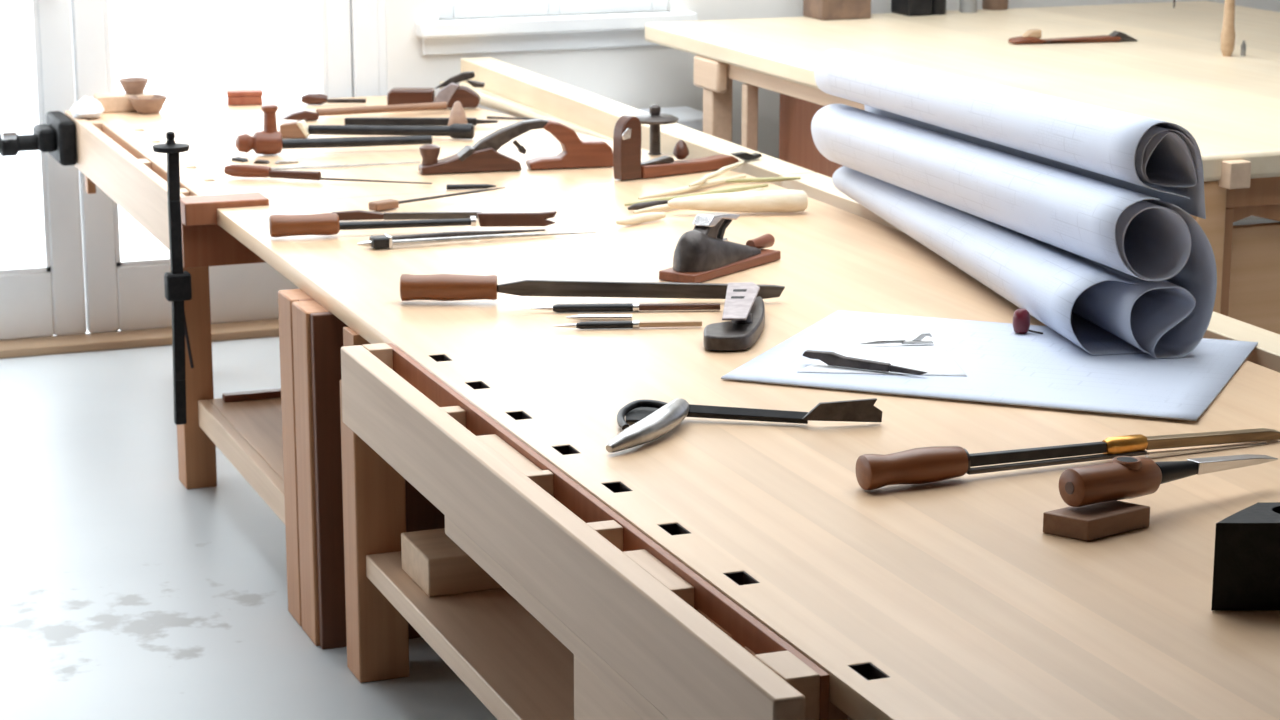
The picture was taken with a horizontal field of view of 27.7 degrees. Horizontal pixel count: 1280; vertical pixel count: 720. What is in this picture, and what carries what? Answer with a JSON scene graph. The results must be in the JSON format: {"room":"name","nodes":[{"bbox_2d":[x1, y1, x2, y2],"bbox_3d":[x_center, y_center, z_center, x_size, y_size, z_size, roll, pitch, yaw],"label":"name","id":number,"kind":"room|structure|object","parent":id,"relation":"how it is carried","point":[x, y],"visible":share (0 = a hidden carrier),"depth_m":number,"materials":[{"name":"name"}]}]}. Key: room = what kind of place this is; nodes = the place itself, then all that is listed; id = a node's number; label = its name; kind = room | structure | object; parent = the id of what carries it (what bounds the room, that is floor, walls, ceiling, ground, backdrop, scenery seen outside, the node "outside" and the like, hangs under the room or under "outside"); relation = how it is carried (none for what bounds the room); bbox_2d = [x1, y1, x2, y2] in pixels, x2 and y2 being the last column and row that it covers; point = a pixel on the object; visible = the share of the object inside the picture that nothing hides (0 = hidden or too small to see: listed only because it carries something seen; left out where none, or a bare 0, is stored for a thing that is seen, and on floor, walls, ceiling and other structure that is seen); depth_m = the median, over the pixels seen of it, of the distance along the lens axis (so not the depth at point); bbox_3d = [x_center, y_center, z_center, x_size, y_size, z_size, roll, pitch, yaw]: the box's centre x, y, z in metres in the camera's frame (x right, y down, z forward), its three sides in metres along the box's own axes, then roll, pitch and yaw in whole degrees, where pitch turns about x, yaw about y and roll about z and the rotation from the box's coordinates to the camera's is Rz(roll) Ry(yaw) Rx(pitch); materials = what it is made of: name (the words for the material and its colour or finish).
{"room":"woodworking shop","nodes":[
{"label":"woodworking shop","id":0,"kind":"room"},
{"bbox_2d":[0,330,497,719],"bbox_3d":[0.599,1.058,3.789,10.400,0.100,10.800,-5,14,-21],"label":"floor","id":1,"kind":"structure","parent":0,"point":[128,591],"depth_m":5.96,"materials":[{"name":"grey concrete"}]},
{"bbox_2d":[0,57,814,488],"bbox_3d":[-0.787,-0.306,7.483,1.930,0.870,1.950,-5,14,-21],"label":"workbench","id":2,"kind":"object","parent":1,"relation":"on","point":[114,152],"visible":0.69,"depth_m":7.16,"materials":[{"name":"brown wood"}]},
{"bbox_2d":[70,96,104,117],"bbox_3d":[-1.671,-0.770,7.875,0.101,0.060,0.129,-5,14,-21],"label":"rag","id":3,"kind":"object","parent":2,"relation":"on","point":[86,107],"visible":1,"depth_m":7.84,"materials":[{"name":"white fabric"}]},
{"bbox_2d":[93,91,153,112],"bbox_3d":[-1.593,-0.798,8.044,0.180,0.049,0.090,-5,14,-21],"label":"wood board","id":4,"kind":"object","parent":2,"relation":"on","point":[111,102],"visible":0.52,"depth_m":8.00,"materials":[{"name":"brown wood"}]},
{"bbox_2d":[119,77,148,94],"bbox_3d":[-1.565,-0.847,8.044,0.090,0.045,0.090,-5,14,-21],"label":"bowl","id":5,"kind":"object","parent":4,"relation":"on","point":[131,85],"visible":1,"depth_m":8.02,"materials":[{"name":"brown wood"}]},
{"bbox_2d":[129,94,166,113],"bbox_3d":[-1.510,-0.784,7.983,0.116,0.050,0.116,-5,14,-21],"label":"bowl","id":6,"kind":"object","parent":2,"relation":"on","point":[153,105],"visible":1,"depth_m":7.95,"materials":[{"name":"brown wood"}]},
{"bbox_2d":[152,131,193,424],"bbox_3d":[-1.127,-0.196,6.322,0.088,0.723,0.088,-5,14,-21],"label":"clamp","id":7,"kind":"object","parent":2,"relation":"attached to","point":[177,282],"visible":1,"depth_m":6.31,"materials":[{"name":"black metal"}]},
{"bbox_2d":[231,157,247,161],"bbox_3d":[-1.087,-0.545,7.056,0.053,0.008,0.020,11,17,40],"label":"metal sliver","id":8,"kind":"object","parent":2,"relation":"on","point":[240,159],"visible":1,"depth_m":7.05,"materials":[{"name":"metal"}]},
{"bbox_2d":[226,89,262,105],"bbox_3d":[-1.245,-0.828,8.188,0.112,0.043,0.074,-2,13,-9],"label":"box","id":9,"kind":"object","parent":2,"relation":"on","point":[234,96],"visible":1,"depth_m":8.15,"materials":[{"name":"orange wood"}]},
{"bbox_2d":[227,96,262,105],"bbox_3d":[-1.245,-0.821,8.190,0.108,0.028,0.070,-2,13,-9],"label":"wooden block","id":10,"kind":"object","parent":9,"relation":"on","point":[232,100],"depth_m":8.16,"materials":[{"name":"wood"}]},
{"bbox_2d":[254,159,269,163],"bbox_3d":[-1.022,-0.536,7.017,0.042,0.008,0.020,3,13,12],"label":"metal sliver","id":11,"kind":"object","parent":2,"relation":"on","point":[258,160],"visible":1,"depth_m":7.01,"materials":[{"name":"grey metal"}]},
{"bbox_2d":[275,160,298,163],"bbox_3d":[-0.954,-0.536,7.017,0.063,0.008,0.020,-6,14,-23],"label":"metal sliver","id":12,"kind":"object","parent":2,"relation":"on","point":[277,161],"visible":1,"depth_m":7.01,"materials":[{"name":"silver metal"}]},
{"bbox_2d":[224,164,431,183],"bbox_3d":[-0.805,-0.478,6.702,0.566,0.034,0.034,3,14,14],"label":"screwdriver","id":13,"kind":"object","parent":2,"relation":"on","point":[235,170],"visible":1,"depth_m":6.73,"materials":[{"name":"red wood"}]},
{"bbox_2d":[235,104,431,154],"bbox_3d":[-0.845,-0.641,7.181,0.541,0.137,0.068,-3,13,-11],"label":"mallet","id":14,"kind":"object","parent":2,"relation":"on","point":[268,141],"visible":1,"depth_m":7.16,"materials":[{"name":"red wood"}]},
{"bbox_2d":[301,93,365,104],"bbox_3d":[-0.962,-0.820,8.165,0.201,0.035,0.036,0,13,0],"label":"chisel","id":15,"kind":"object","parent":2,"relation":"on","point":[310,98],"visible":1,"depth_m":8.16,"materials":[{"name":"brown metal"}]},
{"bbox_2d":[271,161,419,169],"bbox_3d":[-0.789,-0.519,6.946,0.411,0.008,0.008,-4,14,-16],"label":"rod","id":16,"kind":"object","parent":2,"relation":"on","point":[345,165],"visible":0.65,"depth_m":6.93,"materials":[{"name":"white metal"}]},
{"bbox_2d":[281,102,446,120],"bbox_3d":[-0.835,-0.754,7.888,0.518,0.033,0.036,-5,14,-22],"label":"hammer","id":17,"kind":"object","parent":2,"relation":"on","point":[306,115],"visible":1,"depth_m":7.88,"materials":[{"name":"brown wood"}]},
{"bbox_2d":[280,120,474,138],"bbox_3d":[-0.753,-0.659,7.450,0.558,0.047,0.054,1,13,4],"label":"hammer","id":18,"kind":"object","parent":2,"relation":"on","point":[299,129],"visible":0.99,"depth_m":7.44,"materials":[{"name":"metal"}]},
{"bbox_2d":[344,118,497,125],"bbox_3d":[-0.646,-0.705,7.689,0.453,0.022,0.020,0,13,0],"label":"file","id":19,"kind":"object","parent":2,"relation":"on","point":[348,121],"visible":0.91,"depth_m":7.68,"materials":[{"name":"metal"}]},
{"bbox_2d":[387,71,484,107],"bbox_3d":[-0.632,-0.840,8.065,0.302,0.110,0.070,0,13,0],"label":"plane","id":20,"kind":"object","parent":2,"relation":"on","point":[451,92],"visible":0.83,"depth_m":8.04,"materials":[{"name":"brown wood"}]},
{"bbox_2d":[448,101,467,125],"bbox_3d":[-0.536,-0.721,7.650,0.060,0.080,0.059,-5,14,-21],"label":"cone","id":21,"kind":"object","parent":2,"relation":"on","point":[457,115],"visible":0.73,"depth_m":7.63,"materials":[{"name":"beige wood"}]},
{"bbox_2d":[446,184,495,189],"bbox_3d":[-0.428,-0.440,6.595,0.126,0.013,0.014,-2,13,-7],"label":"steel punch","id":22,"kind":"object","parent":2,"relation":"on","point":[448,186],"visible":1,"depth_m":6.59,"materials":[{"name":"black metal"}]},
{"bbox_2d":[487,116,536,119],"bbox_3d":[-0.383,-0.729,7.838,0.164,0.008,0.008,3,14,15],"label":"rod","id":23,"kind":"object","parent":2,"relation":"on","point":[488,117],"visible":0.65,"depth_m":7.84,"materials":[{"name":"grey metal"}]},
{"bbox_2d":[418,118,612,173],"bbox_3d":[-0.327,-0.571,6.891,0.522,0.132,0.060,-4,14,-15],"label":"plane","id":24,"kind":"object","parent":2,"relation":"on","point":[483,156],"visible":0.99,"depth_m":6.87,"materials":[{"name":"brown wood"}]},
{"bbox_2d":[636,105,678,154],"bbox_3d":[0.041,-0.634,7.157,0.132,0.136,0.132,-5,14,-21],"label":"holdfast","id":25,"kind":"object","parent":2,"relation":"on","point":[654,118],"visible":0.94,"depth_m":7.13,"materials":[{"name":"grey metal"}]},
{"bbox_2d":[613,115,761,180],"bbox_3d":[0.132,-0.578,6.848,0.478,0.166,0.052,-10,16,-36],"label":"plane","id":26,"kind":"object","parent":2,"relation":"on","point":[627,164],"visible":0.99,"depth_m":6.75,"materials":[{"name":"wood"}]},
{"bbox_2d":[198,173,1279,719],"bbox_3d":[0.465,0.413,4.655,1.696,0.762,4.845,-5,14,-21],"label":"workbench","id":27,"kind":"object","parent":1,"relation":"on","point":[707,568],"depth_m":4.21,"materials":[{"name":"brown wood"}]},
{"bbox_2d":[209,398,283,480],"bbox_3d":[-0.421,0.185,6.353,1.060,0.040,1.025,-5,14,-21],"label":"shelf","id":28,"kind":"object","parent":27,"relation":"attached to","point":[256,425],"depth_m":6.35,"materials":[{"name":"brown wood"}]},
{"bbox_2d":[331,210,481,220],"bbox_3d":[-0.567,-0.344,6.154,0.385,0.024,0.016,-1,13,-4],"label":"file","id":29,"kind":"object","parent":27,"relation":"on","point":[352,214],"visible":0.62,"depth_m":6.15,"materials":[{"name":"metal"}]},
{"bbox_2d":[269,211,556,236],"bbox_3d":[-0.519,-0.320,5.986,0.662,0.053,0.053,-3,13,-11],"label":"turning gouge","id":30,"kind":"object","parent":27,"relation":"on","point":[280,225],"visible":1,"depth_m":5.97,"materials":[{"name":"brown wood"}]},
{"bbox_2d":[369,187,504,210],"bbox_3d":[-0.493,-0.402,6.409,0.413,0.020,0.032,-12,18,-41],"label":"bradawl","id":31,"kind":"object","parent":27,"relation":"on","point":[387,204],"visible":1,"depth_m":6.31,"materials":[{"name":"wood"}]},
{"bbox_2d":[401,528,502,596],"bbox_3d":[-0.204,0.376,5.122,0.500,0.076,0.190,-5,14,-21],"label":"wood block","id":32,"kind":"object","parent":27,"relation":"on","point":[431,559],"visible":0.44,"depth_m":4.98,"materials":[{"name":"brown wood"}]},
{"bbox_2d":[366,551,573,719],"bbox_3d":[0.608,0.699,4.016,1.265,0.047,3.160,-5,14,-21],"label":"shelf","id":33,"kind":"object","parent":27,"relation":"attached to","point":[512,663],"depth_m":4.71,"materials":[{"name":"brown wood"}]},
{"bbox_2d":[358,229,595,248],"bbox_3d":[-0.370,-0.286,5.904,0.563,0.027,0.052,-6,14,-22],"label":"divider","id":34,"kind":"object","parent":27,"relation":"on","point":[379,241],"visible":1,"depth_m":5.87,"materials":[{"name":"metal"}]},
{"bbox_2d":[400,274,784,300],"bbox_3d":[-0.095,-0.146,5.237,0.774,0.055,0.055,0,13,0],"label":"chisel","id":35,"kind":"object","parent":27,"relation":"on","point":[437,287],"visible":0.99,"depth_m":5.23,"materials":[{"name":"brown wood"}]},
{"bbox_2d":[566,314,631,320],"bbox_3d":[-0.080,-0.083,5.078,0.129,0.012,0.012,0,13,0],"label":"rod","id":36,"kind":"object","parent":27,"relation":"on","point":[583,317],"visible":1,"depth_m":5.07,"materials":[{"name":"silver metal"}]},
{"bbox_2d":[530,303,719,311],"bbox_3d":[-0.029,-0.104,5.159,0.378,0.016,0.017,-1,13,-3],"label":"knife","id":37,"kind":"object","parent":27,"relation":"on","point":[630,307],"visible":1,"depth_m":5.15,"materials":[{"name":"metal"}]},
{"bbox_2d":[554,320,701,328],"bbox_3d":[-0.023,-0.068,5.010,0.286,0.014,0.015,-1,13,-4],"label":"knife","id":38,"kind":"object","parent":27,"relation":"on","point":[604,324],"visible":1,"depth_m":5.00,"materials":[{"name":"metal"}]},
{"bbox_2d":[616,212,665,224],"bbox_3d":[0.002,-0.333,6.116,0.154,0.022,0.028,-12,18,-42],"label":"stick","id":39,"kind":"object","parent":27,"relation":"on","point":[650,216],"visible":1,"depth_m":6.11,"materials":[{"name":"beige wood"}]},
{"bbox_2d":[628,200,668,209],"bbox_3d":[0.020,-0.375,6.303,0.131,0.018,0.023,-11,17,-40],"label":"stick","id":40,"kind":"object","parent":27,"relation":"on","point":[638,206],"visible":0.9,"depth_m":6.29,"materials":[{"name":"grey metal"}]},
{"bbox_2d":[638,174,745,199],"bbox_3d":[0.136,-0.437,6.571,0.020,0.017,0.445,10,17,37],"label":"stick","id":41,"kind":"object","parent":27,"relation":"on","point":[676,191],"visible":0.99,"depth_m":6.54,"materials":[{"name":"beige wood"}]},
{"bbox_2d":[625,184,767,205],"bbox_3d":[0.146,-0.409,6.460,0.466,0.014,0.019,-11,17,-38],"label":"stick","id":42,"kind":"object","parent":27,"relation":"on","point":[738,189],"visible":0.74,"depth_m":6.48,"materials":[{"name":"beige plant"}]},
{"bbox_2d":[633,188,762,213],"bbox_3d":[0.147,-0.389,6.368,0.020,0.016,0.461,13,18,43],"label":"stick","id":43,"kind":"object","parent":27,"relation":"on","point":[665,206],"visible":0.41,"depth_m":6.26,"materials":[{"name":"beige wood"}]},
{"bbox_2d":[574,655,852,719],"bbox_3d":[0.157,0.533,3.986,0.416,0.288,0.436,-5,14,-21],"label":"workbench leg","id":44,"kind":"object","parent":27,"relation":"on","point":[593,699],"visible":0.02,"depth_m":4.02,"materials":[{"name":"brown wood"}]},
{"bbox_2d":[688,161,744,186],"bbox_3d":[0.197,-0.479,6.682,0.021,0.014,0.407,5,14,20],"label":"stick","id":45,"kind":"object","parent":27,"relation":"on","point":[722,170],"visible":1,"depth_m":6.66,"materials":[{"name":"beige wood"}]},
{"bbox_2d":[659,212,780,282],"bbox_3d":[0.181,-0.258,5.572,0.090,0.128,0.366,9,16,34],"label":"plane","id":46,"kind":"object","parent":27,"relation":"on","point":[701,254],"visible":0.98,"depth_m":5.49,"materials":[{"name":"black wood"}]},
{"bbox_2d":[703,282,764,351],"bbox_3d":[0.191,-0.085,4.992,0.099,0.054,0.395,2,13,10],"label":"plane","id":47,"kind":"object","parent":27,"relation":"on","point":[746,311],"visible":1,"depth_m":4.90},
{"bbox_2d":[668,190,807,212],"bbox_3d":[0.234,-0.379,6.237,0.336,0.055,0.058,-2,13,-7],"label":"carved blank","id":48,"kind":"object","parent":27,"relation":"on","point":[769,201],"visible":1,"depth_m":6.22,"materials":[{"name":"beige wood"}]},
{"bbox_2d":[606,398,881,452],"bbox_3d":[0.121,0.079,4.317,0.494,0.042,0.273,-6,14,-23],"label":"tool","id":49,"kind":"object","parent":27,"relation":"on","point":[654,419],"visible":1,"depth_m":4.28,"materials":[{"name":"metal"}]},
{"bbox_2d":[725,177,800,182],"bbox_3d":[0.309,-0.464,6.697,0.219,0.013,0.017,-4,14,-16],"label":"stick","id":50,"kind":"object","parent":27,"relation":"on","point":[766,179],"visible":1,"depth_m":6.70,"materials":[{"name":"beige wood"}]},
{"bbox_2d":[721,310,1257,420],"bbox_3d":[0.650,-0.002,4.734,0.839,0.006,0.635,5,14,21],"label":"drawing sheet","id":51,"kind":"object","parent":27,"relation":"on","point":[1001,365],"visible":0.92,"depth_m":4.65,"materials":[{"name":"white paper"}]},
{"bbox_2d":[797,333,966,375],"bbox_3d":[0.419,-0.009,4.762,0.296,0.001,0.350,-1,13,-4],"label":"sheet","id":52,"kind":"object","parent":51,"relation":"on","point":[934,359],"visible":0.81,"depth_m":4.74,"materials":[{"name":"white paper"}]},
{"bbox_2d":[802,350,927,374],"bbox_3d":[0.401,0.004,4.640,0.238,0.023,0.014,6,15,26],"label":"carving knife","id":53,"kind":"object","parent":52,"relation":"on","point":[830,358],"visible":1,"depth_m":4.64,"materials":[{"name":"grey metal"}]},
{"bbox_2d":[860,333,933,344],"bbox_3d":[0.478,-0.039,4.831,0.140,0.020,0.012,-2,13,-7],"label":"caliper","id":54,"kind":"object","parent":52,"relation":"on","point":[917,340],"visible":1,"depth_m":4.83,"materials":[{"name":"silver metal"}]},
{"bbox_2d":[832,166,1216,358],"bbox_3d":[0.724,-0.335,5.526,0.260,0.285,1.759,-3,14,-13],"label":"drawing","id":55,"kind":"object","parent":51,"relation":"on","point":[1101,309],"visible":0.62,"depth_m":4.89,"materials":[{"name":"paper"}]},
{"bbox_2d":[811,104,1190,280],"bbox_3d":[0.707,-0.386,5.505,0.157,0.204,1.774,-3,14,-14],"label":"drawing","id":56,"kind":"object","parent":55,"relation":"on","point":[1109,225],"visible":1,"depth_m":5.13,"materials":[{"name":"paper"}]},
{"bbox_2d":[814,49,1205,218],"bbox_3d":[0.722,-0.511,5.485,0.143,0.220,1.766,-4,14,-15],"label":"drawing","id":57,"kind":"object","parent":56,"relation":"on","point":[1162,160],"visible":1,"depth_m":5.11,"materials":[{"name":"paper"}]},
{"bbox_2d":[1013,308,1042,333],"bbox_3d":[0.733,-0.072,4.932,0.057,0.046,0.033,12,18,42],"label":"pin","id":58,"kind":"object","parent":51,"relation":"on","point":[1021,317],"visible":1,"depth_m":4.93,"materials":[{"name":"red paint"}]},
{"bbox_2d":[855,428,1279,489],"bbox_3d":[0.683,0.136,4.052,0.758,0.055,0.055,-6,14,-22],"label":"chisel","id":59,"kind":"object","parent":27,"relation":"on","point":[922,465],"visible":1,"depth_m":4.00,"materials":[{"name":"brown wood"}]},
{"bbox_2d":[1043,500,1149,540],"bbox_3d":[0.652,0.228,3.715,0.146,0.031,0.069,-9,16,-35],"label":"wood block","id":60,"kind":"object","parent":27,"relation":"on","point":[1110,518],"visible":0.9,"depth_m":3.69,"materials":[{"name":"brown wood"}]},
{"bbox_2d":[1059,454,1277,506],"bbox_3d":[0.782,0.159,3.807,0.412,0.061,0.057,-9,16,-33],"label":"knife","id":61,"kind":"object","parent":60,"relation":"on","point":[1125,477],"visible":1,"depth_m":3.73,"materials":[{"name":"brown wood"}]},
{"bbox_2d":[1211,502,1279,610],"bbox_3d":[0.905,0.256,3.400,0.330,0.118,0.097,0,13,0],"label":"block","id":62,"kind":"object","parent":27,"relation":"on","point":[1246,571],"visible":1,"depth_m":3.36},
{"bbox_2d":[645,1,1279,334],"bbox_3d":[1.602,-0.396,7.652,2.180,0.968,3.185,-5,14,-21],"label":"workbench","id":63,"kind":"object","parent":1,"relation":"on","point":[1176,71],"visible":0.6,"depth_m":7.65,"materials":[{"name":"brown wood"}]},
{"bbox_2d":[803,0,870,19],"bbox_3d":[0.666,-1.261,8.737,0.188,0.220,0.172,-5,14,-21],"label":"tool case","id":64,"kind":"object","parent":63,"relation":"on","point":[816,9],"visible":1,"depth_m":8.69,"materials":[{"name":"brown wood"}]},
{"bbox_2d":[891,0,931,15],"bbox_3d":[0.929,-1.306,8.842,0.097,0.260,0.152,-5,14,-21],"label":"tool case","id":65,"kind":"object","parent":63,"relation":"on","point":[903,7],"visible":1,"depth_m":8.81,"materials":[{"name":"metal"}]},
{"bbox_2d":[932,0,945,14],"bbox_3d":[1.011,-1.280,8.859,0.070,0.201,0.070,-5,14,-21],"label":"tin","id":66,"kind":"object","parent":63,"relation":"on","point":[938,6],"visible":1,"depth_m":8.85,"materials":[{"name":"metal"}]},
{"bbox_2d":[959,0,976,12],"bbox_3d":[1.129,-1.291,8.928,0.062,0.191,0.062,-5,14,-21],"label":"tin","id":67,"kind":"object","parent":63,"relation":"on","point":[965,6],"visible":1,"depth_m":8.92,"materials":[{"name":"metal"}]},
{"bbox_2d":[982,0,1007,9],"bbox_3d":[1.236,-1.320,9.030,0.093,0.201,0.093,-5,14,-21],"label":"tin","id":68,"kind":"object","parent":63,"relation":"on","point":[986,4],"visible":1,"depth_m":9.01,"materials":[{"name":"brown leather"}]},
{"bbox_2d":[1008,29,1137,43],"bbox_3d":[1.337,-1.001,8.012,0.408,0.041,0.060,-3,13,-12],"label":"plane","id":69,"kind":"object","parent":63,"relation":"on","point":[1031,36],"visible":1,"depth_m":7.99,"materials":[{"name":"red wood"}]},
{"bbox_2d":[1221,0,1235,55],"bbox_3d":[1.730,-1.091,7.617,0.150,0.400,0.090,-5,14,-21],"label":"mallet","id":70,"kind":"object","parent":63,"relation":"on","point":[1228,35],"visible":1,"depth_m":7.63,"materials":[{"name":"beige wood"}]},
{"bbox_2d":[1241,41,1245,55],"bbox_3d":[1.777,-0.918,7.658,0.016,0.045,0.016,-5,14,-21],"label":"peg","id":71,"kind":"object","parent":63,"relation":"on","point":[1243,45],"visible":1,"depth_m":7.65,"materials":[{"name":"grey metal"}]},
{"bbox_2d":[385,0,1279,220],"bbox_3d":[-1.303,-1.576,8.230,10.000,3.000,0.160,-5,14,-21],"label":"wall","id":72,"kind":"structure","parent":0,"point":[638,77],"depth_m":8.80,"materials":[{"name":"white paint"}]},
{"bbox_2d":[0,0,86,339],"bbox_3d":[-2.186,-1.102,7.898,0.902,2.170,0.119,-5,14,-21],"label":"door","id":73,"kind":"structure","parent":72,"relation":"in","point":[48,300],"depth_m":8.20,"materials":[{"name":"white paint"}]},
{"bbox_2d":[0,318,278,358],"bbox_3d":[-1.814,-0.051,8.237,2.800,0.028,0.150,-5,14,-21],"label":"trim","id":74,"kind":"structure","parent":72,"relation":"attached to","point":[87,342],"depth_m":8.25,"materials":[{"name":"brown wood"}]},
{"bbox_2d":[70,0,352,332],"bbox_3d":[-1.357,-1.183,8.243,0.887,2.170,0.055,-5,14,-21],"label":"door","id":75,"kind":"structure","parent":72,"relation":"in","point":[119,295],"depth_m":8.34,"materials":[{"name":"white paint"}]},
{"bbox_2d":[350,0,386,96],"bbox_3d":[-1.750,-1.200,8.097,1.950,2.330,0.120,-5,14,-21],"label":"trim","id":76,"kind":"structure","parent":72,"relation":"attached to","point":[368,17],"depth_m":8.43,"materials":[{"name":"white paint"}]},
{"bbox_2d":[415,0,697,54],"bbox_3d":[-0.284,-1.709,8.526,0.970,1.375,0.160,-5,14,-21],"label":"window","id":77,"kind":"structure","parent":72,"relation":"in","point":[477,33],"depth_m":8.62,"materials":[{"name":"white paint"}]},
{"bbox_2d":[1233,219,1278,225],"bbox_3d":[1.286,-0.380,9.438,4.520,0.120,0.020,-5,14,-21],"label":"baseboard","id":78,"kind":"structure","parent":72,"relation":"attached to","point":[1254,221],"depth_m":9.80,"materials":[{"name":"white paint"}]},
{"label":"outside","id":79,"kind":"structure","parent":0,"visible":0},
{"bbox_2d":[0,0,490,268],"bbox_3d":[-16.532,-1.544,15.103,100.000,0.080,80.000,-5,14,-21],"label":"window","id":80,"kind":"structure","parent":79,"point":[190,52],"depth_m":16.24,"materials":[{"name":"white glass"}]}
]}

